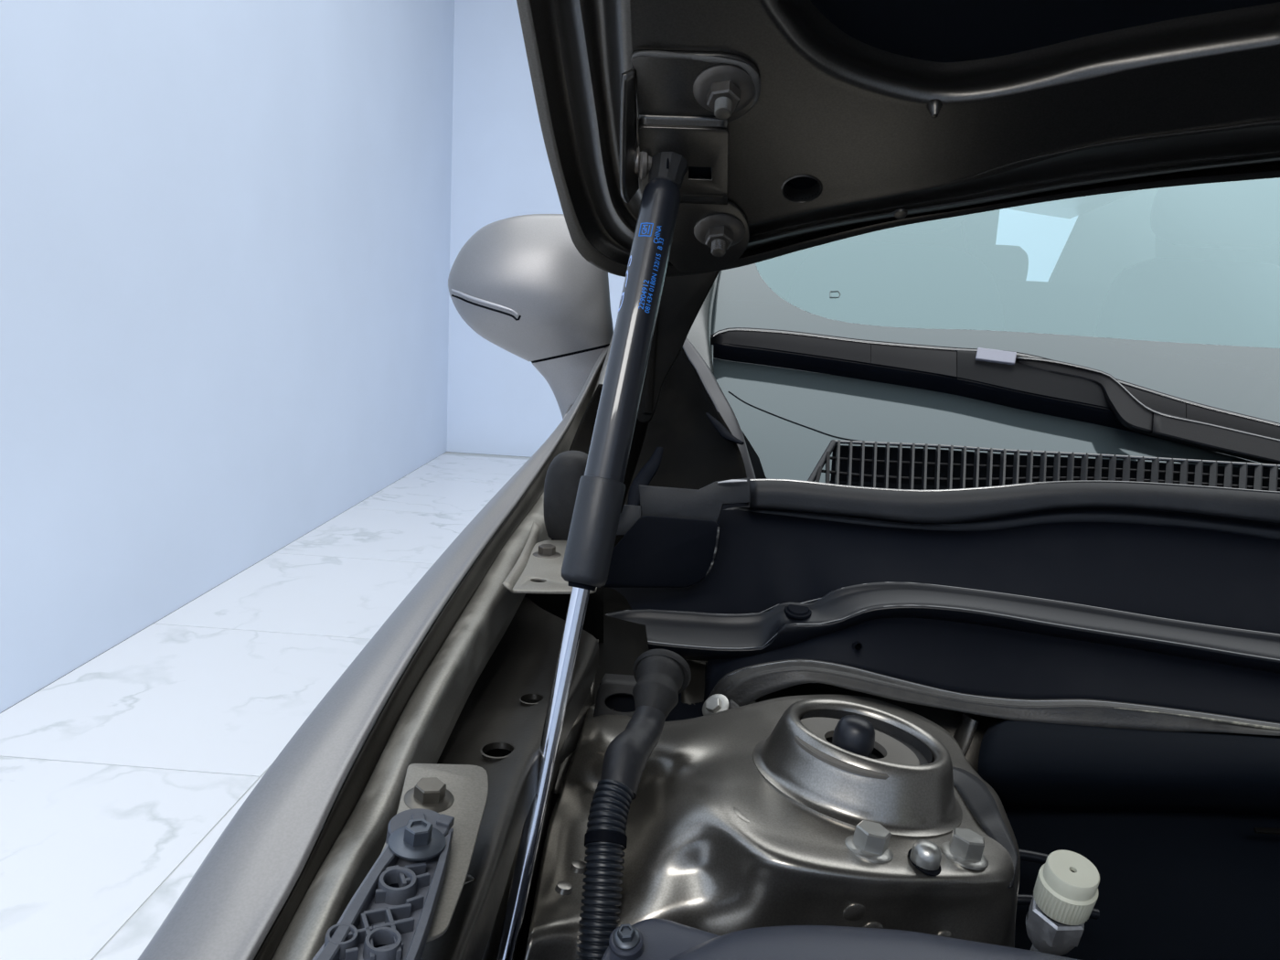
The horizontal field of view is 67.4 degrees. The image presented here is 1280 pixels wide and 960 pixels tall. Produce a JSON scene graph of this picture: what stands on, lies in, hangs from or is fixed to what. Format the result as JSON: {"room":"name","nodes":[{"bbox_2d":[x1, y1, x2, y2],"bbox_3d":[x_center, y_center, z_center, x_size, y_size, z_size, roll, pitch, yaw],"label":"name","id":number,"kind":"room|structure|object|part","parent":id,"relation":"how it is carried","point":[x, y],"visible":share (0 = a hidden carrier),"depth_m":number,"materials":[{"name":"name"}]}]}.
{"room":"car showroom","nodes":[
{"label":"car showroom","id":0,"kind":"room"},
{"bbox_2d":[0,0,454,713],"bbox_3d":[-1.670,-1.117,1.420,0.090,3.800,10.800,4,10,3],"label":"wall","id":1,"kind":"structure","parent":0,"point":[225,225],"depth_m":3.40,"materials":[{"name":"paint"}]},
{"bbox_2d":[0,451,530,959],"bbox_3d":[0.918,0.948,1.646,5.310,0.058,10.800,4,10,3],"label":"floor","id":2,"kind":"structure","parent":0,"point":[120,775],"depth_m":2.53,"materials":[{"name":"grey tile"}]},
{"bbox_2d":[563,187,1279,479],"bbox_3d":[0.736,-0.078,1.486,1.816,1.295,3.970,4,10,3],"label":"car","id":3,"kind":"object","parent":2,"relation":"on","point":[1112,233],"visible":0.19,"depth_m":2.91,"materials":[{"name":"grey metal"}]},
{"bbox_2d":[137,330,614,959],"bbox_3d":[-0.097,0.219,0.923,0.165,0.826,1.196,4,10,6],"label":"front fender","id":4,"kind":"object","parent":3,"relation":"attached to","point":[290,861],"depth_m":0.43,"materials":[{"name":"paint"}]},
{"bbox_3d":[-0.092,0.153,0.355,0.037,0.023,0.108,4,10,3],"label":"ribbed bracket","id":5,"kind":"part","parent":4,"relation":"part of","materials":[{"name":"grey plastic"}]},
{"bbox_3d":[-0.086,0.150,0.398,0.039,0.011,0.124,2,10,-4],"label":"mounting plate","id":6,"kind":"part","parent":4,"relation":"part of","materials":[{"name":"paint"}]},
{"bbox_2d":[420,580,648,959],"bbox_3d":[-0.062,0.230,0.651,0.174,0.226,0.601,2,10,-4],"label":"panel","id":7,"kind":"object","parent":4,"relation":"attached to","point":[498,729],"visible":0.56,"depth_m":0.58,"materials":[{"name":"paint"}]},
{"bbox_2d":[551,639,598,795],"bbox_3d":[-0.048,0.173,0.721,0.026,0.067,0.170,4,10,3],"label":"fold","id":8,"kind":"object","parent":7,"relation":"attached to","point":[561,773],"visible":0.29,"depth_m":0.66,"materials":[{"name":"paint"}]},
{"bbox_2d":[495,151,687,959],"bbox_3d":[-0.029,0.044,0.542,0.027,0.483,0.186,8,11,24],"label":"gas strut","id":9,"kind":"object","parent":7,"relation":"attached to","point":[597,509],"visible":0.99,"depth_m":0.54,"materials":[{"name":"black paint"}]},
{"bbox_3d":[-0.055,0.174,0.522,0.010,0.232,0.092,8,11,24],"label":"rod","id":10,"kind":"part","parent":9,"relation":"part of","materials":[{"name":"silver metal"}]},
{"bbox_2d":[648,151,687,189],"bbox_3d":[0.017,-0.188,0.572,0.024,0.034,0.027,4,10,3],"label":"socket","id":11,"kind":"object","parent":9,"relation":"attached to","point":[667,170],"depth_m":0.56,"materials":[{"name":"plastic"}]},
{"bbox_2d":[516,0,1279,277],"bbox_3d":[0.599,-0.355,0.203,1.349,0.651,0.924,4,10,3],"label":"hood","id":12,"kind":"object","parent":9,"relation":"attached to","point":[797,125],"visible":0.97,"depth_m":0.53,"materials":[{"name":"paint"}]},
{"bbox_2d":[620,270,719,512],"bbox_3d":[0.001,-0.079,0.826,0.061,0.249,0.116,-6,14,-41],"label":"hood hinge","id":13,"kind":"object","parent":12,"relation":"attached to","point":[683,296],"visible":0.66,"depth_m":0.79,"materials":[{"name":"metal"}]},
{"bbox_3d":[0.027,-0.123,0.794,0.068,0.149,0.032,-1,11,-22],"label":"arm","id":14,"kind":"part","parent":13,"relation":"part of","materials":[{"name":"metal"}]},
{"bbox_3d":[-0.061,0.062,0.708,0.057,0.002,0.144,2,10,-4],"label":"mounting plate","id":15,"kind":"part","parent":4,"relation":"part of","materials":[{"name":"paint"}]},
{"bbox_2d":[543,450,587,540],"bbox_3d":[-0.057,0.018,0.781,0.042,0.084,0.037,4,10,3],"label":"buffer","id":16,"kind":"object","parent":4,"relation":"attached to","point":[564,473],"visible":0.62,"depth_m":0.76,"materials":[{"name":"black plastic"}]},
{"bbox_2d":[569,338,756,547],"bbox_3d":[0.017,-0.035,0.996,0.217,0.249,0.161,1,11,-13],"label":"pillar","id":17,"kind":"structure","parent":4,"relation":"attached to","point":[694,439],"depth_m":1.01,"materials":[{"name":"grey paint"}]},
{"bbox_2d":[448,213,613,419],"bbox_3d":[-0.144,-0.216,1.458,0.305,0.368,0.117,4,10,3],"label":"mirror","id":18,"kind":"object","parent":3,"relation":"attached to","point":[522,283],"visible":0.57,"depth_m":1.41,"materials":[{"name":"paint"}]},
{"bbox_2d":[523,673,1020,959],"bbox_3d":[0.096,0.376,0.671,0.322,0.496,0.303,4,10,3],"label":"tower","id":19,"kind":"object","parent":3,"relation":"attached to","point":[836,810],"depth_m":0.55,"materials":[{"name":"metal"}]},
{"bbox_3d":[-0.015,0.168,0.716,0.036,0.038,0.055,4,10,3],"label":"connector bracket","id":20,"kind":"part","parent":19,"relation":"part of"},
{"bbox_2d":[576,649,691,959],"bbox_3d":[-0.009,0.192,0.574,0.039,0.144,0.169,6,11,15],"label":"harness","id":21,"kind":"object","parent":19,"relation":"attached to","point":[660,675],"visible":0.96,"depth_m":0.55,"materials":[{"name":"black plastic"}]},
{"bbox_2d":[664,659,1002,773],"bbox_3d":[0.130,0.217,0.836,0.378,0.089,0.143,4,10,3],"label":"firewall","id":22,"kind":"object","parent":19,"relation":"attached to","point":[968,730],"visible":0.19,"depth_m":0.85,"materials":[{"name":"grey metal"}]},
{"bbox_2d":[605,479,1279,735],"bbox_3d":[0.548,0.122,0.818,1.234,0.212,0.264,4,10,5],"label":"cowl cover","id":23,"kind":"object","parent":22,"relation":"on","point":[1119,604],"visible":0.94,"depth_m":0.85,"materials":[{"name":"plastic"}]},
{"bbox_2d":[603,477,750,587],"bbox_3d":[0.028,0.049,0.912,0.151,0.108,0.055,4,10,3],"label":"cowl corner","id":24,"kind":"object","parent":23,"relation":"attached to","point":[671,539],"visible":0.98,"depth_m":0.90,"materials":[{"name":"plastic"}]},
{"bbox_2d":[609,502,1279,633],"bbox_3d":[0.553,0.105,0.866,1.234,0.132,0.163,4,10,5],"label":"tray","id":25,"kind":"object","parent":23,"relation":"on","point":[777,568],"depth_m":0.87,"materials":[{"name":"black plastic"}]},
{"bbox_2d":[807,439,1279,491],"bbox_3d":[0.582,0.026,0.903,0.842,0.090,0.076,5,11,11],"label":"grille","id":26,"kind":"object","parent":23,"relation":"attached to","point":[912,468],"visible":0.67,"depth_m":0.96,"materials":[{"name":"black plastic"}]},
{"bbox_3d":[0.183,-0.016,0.970,0.007,0.044,0.064,10,12,31],"label":"rail","id":27,"kind":"part","parent":26,"relation":"part of","materials":[{"name":"plastic"}]},
{"bbox_3d":[0.596,-0.013,0.923,0.805,0.019,0.014,5,11,10],"label":"rail","id":28,"kind":"part","parent":26,"relation":"part of","materials":[{"name":"black plastic"}]},
{"bbox_2d":[794,716,920,779],"bbox_3d":[0.132,0.164,0.591,0.078,0.015,0.079,4,10,3],"label":"washer","id":29,"kind":"object","parent":19,"relation":"in","point":[825,749],"depth_m":0.57,"materials":[{"name":"grey metal"}]},
{"bbox_2d":[752,697,962,838],"bbox_3d":[0.137,0.177,0.608,0.132,0.056,0.133,4,10,3],"label":"cup","id":30,"kind":"object","parent":19,"relation":"on","point":[827,765],"depth_m":0.57,"materials":[{"name":"paint"}]},
{"bbox_2d":[1016,848,1099,919],"bbox_3d":[0.275,0.271,0.644,0.069,0.047,0.007,4,10,3],"label":"bundle","id":31,"kind":"object","parent":19,"relation":"attached to","point":[1025,855],"visible":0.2,"depth_m":0.64,"materials":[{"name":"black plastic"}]},
{"bbox_2d":[1025,849,1099,955],"bbox_3d":[0.214,0.248,0.502,0.029,0.118,0.046,4,10,3],"label":"valve","id":32,"kind":"object","parent":19,"relation":"attached to","point":[1065,891],"visible":0.99,"depth_m":0.48,"materials":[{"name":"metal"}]},
{"bbox_2d":[978,718,1279,959],"bbox_3d":[0.718,0.317,0.708,0.942,0.219,0.143,4,10,3],"label":"blanket","id":33,"kind":"object","parent":19,"relation":"attached to","point":[1180,830],"visible":0.84,"depth_m":0.71,"materials":[{"name":"fabric"}]},
{"bbox_2d":[601,918,1079,959],"bbox_3d":[0.107,0.308,0.094,0.348,0.058,0.788,4,10,3],"label":"engine cover","id":34,"kind":"object","parent":3,"relation":"attached to","point":[648,939],"visible":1,"depth_m":0.45,"materials":[{"name":"grey plastic"}]},
{"bbox_2d":[787,214,1004,330],"bbox_3d":[0.544,-0.226,1.942,0.503,0.900,0.582,4,10,3],"label":"seat","id":35,"kind":"object","parent":3,"relation":"attached to","point":[878,283],"visible":0.13,"depth_m":2.08,"materials":[{"name":"grey fabric"}]},
{"bbox_2d":[756,266,1110,336],"bbox_3d":[0.873,-0.526,3.010,1.440,0.200,0.600,4,10,3],"label":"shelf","id":36,"kind":"object","parent":3,"relation":"attached to","point":[1029,306],"depth_m":2.70,"materials":[{"name":"grey"}]},
{"bbox_3d":[1.075,-0.818,3.088,0.108,0.160,0.030,4,10,3],"label":"pillar trim","id":37,"kind":"part","parent":3,"relation":"part of","materials":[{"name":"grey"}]},
{"bbox_2d":[710,263,1279,482],"bbox_3d":[0.830,-0.377,1.470,1.464,0.686,1.280,4,10,3],"label":"windshield","id":38,"kind":"object","parent":3,"relation":"attached to","point":[789,417],"visible":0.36,"depth_m":1.12,"materials":[{"name":"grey glass"}]},
{"bbox_2d":[710,327,1279,464],"bbox_3d":[0.501,-0.069,1.067,0.886,0.150,0.106,8,11,24],"label":"windshield wiper","id":39,"kind":"object","parent":38,"relation":"attached to","point":[1024,381],"visible":1,"depth_m":1.10,"materials":[{"name":"black plastic"}]},
{"bbox_3d":[0.184,-0.165,1.183,0.199,0.036,0.040,6,11,14],"label":"blade","id":40,"kind":"part","parent":39,"relation":"part of","materials":[{"name":"black plastic"}]},
{"bbox_3d":[0.324,-0.142,1.143,0.101,0.039,0.050,5,11,12],"label":"blade","id":41,"kind":"part","parent":39,"relation":"part of","materials":[{"name":"black plastic"}]},
{"bbox_3d":[0.452,-0.116,1.105,0.182,0.059,0.065,8,11,24],"label":"blade","id":42,"kind":"part","parent":39,"relation":"part of","materials":[{"name":"black rubber"}]},
{"bbox_3d":[0.559,-0.084,1.054,0.075,0.045,0.047,8,12,25],"label":"blade","id":43,"kind":"part","parent":39,"relation":"part of","materials":[{"name":"black plastic"}]},
{"bbox_3d":[0.689,-0.036,0.981,0.246,0.066,0.035,9,12,29],"label":"blade","id":44,"kind":"part","parent":39,"relation":"part of","materials":[{"name":"black plastic"}]},
{"bbox_3d":[1.462,-0.745,3.079,0.281,0.310,0.030,4,10,3],"label":"pillar trim","id":45,"kind":"part","parent":3,"relation":"part of","materials":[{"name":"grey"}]},
{"bbox_2d":[1095,177,1279,348],"bbox_3d":[1.232,-0.182,1.911,0.503,0.900,0.582,4,10,3],"label":"seat","id":46,"kind":"object","parent":3,"relation":"attached to","point":[1177,300],"visible":0.43,"depth_m":2.05,"materials":[{"name":"grey fabric"}]},
{"bbox_3d":[1.239,-0.146,2.106,0.501,0.660,0.210,4,10,3],"label":"backrest","id":47,"kind":"part","parent":46,"relation":"part of","materials":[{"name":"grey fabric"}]},
{"bbox_2d":[446,0,1077,457],"bbox_3d":[1.328,-1.915,6.652,5.310,3.800,0.100,4,10,3],"label":"wall","id":48,"kind":"structure","parent":0,"point":[498,403],"depth_m":6.69,"materials":[{"name":"paint"}]}
]}

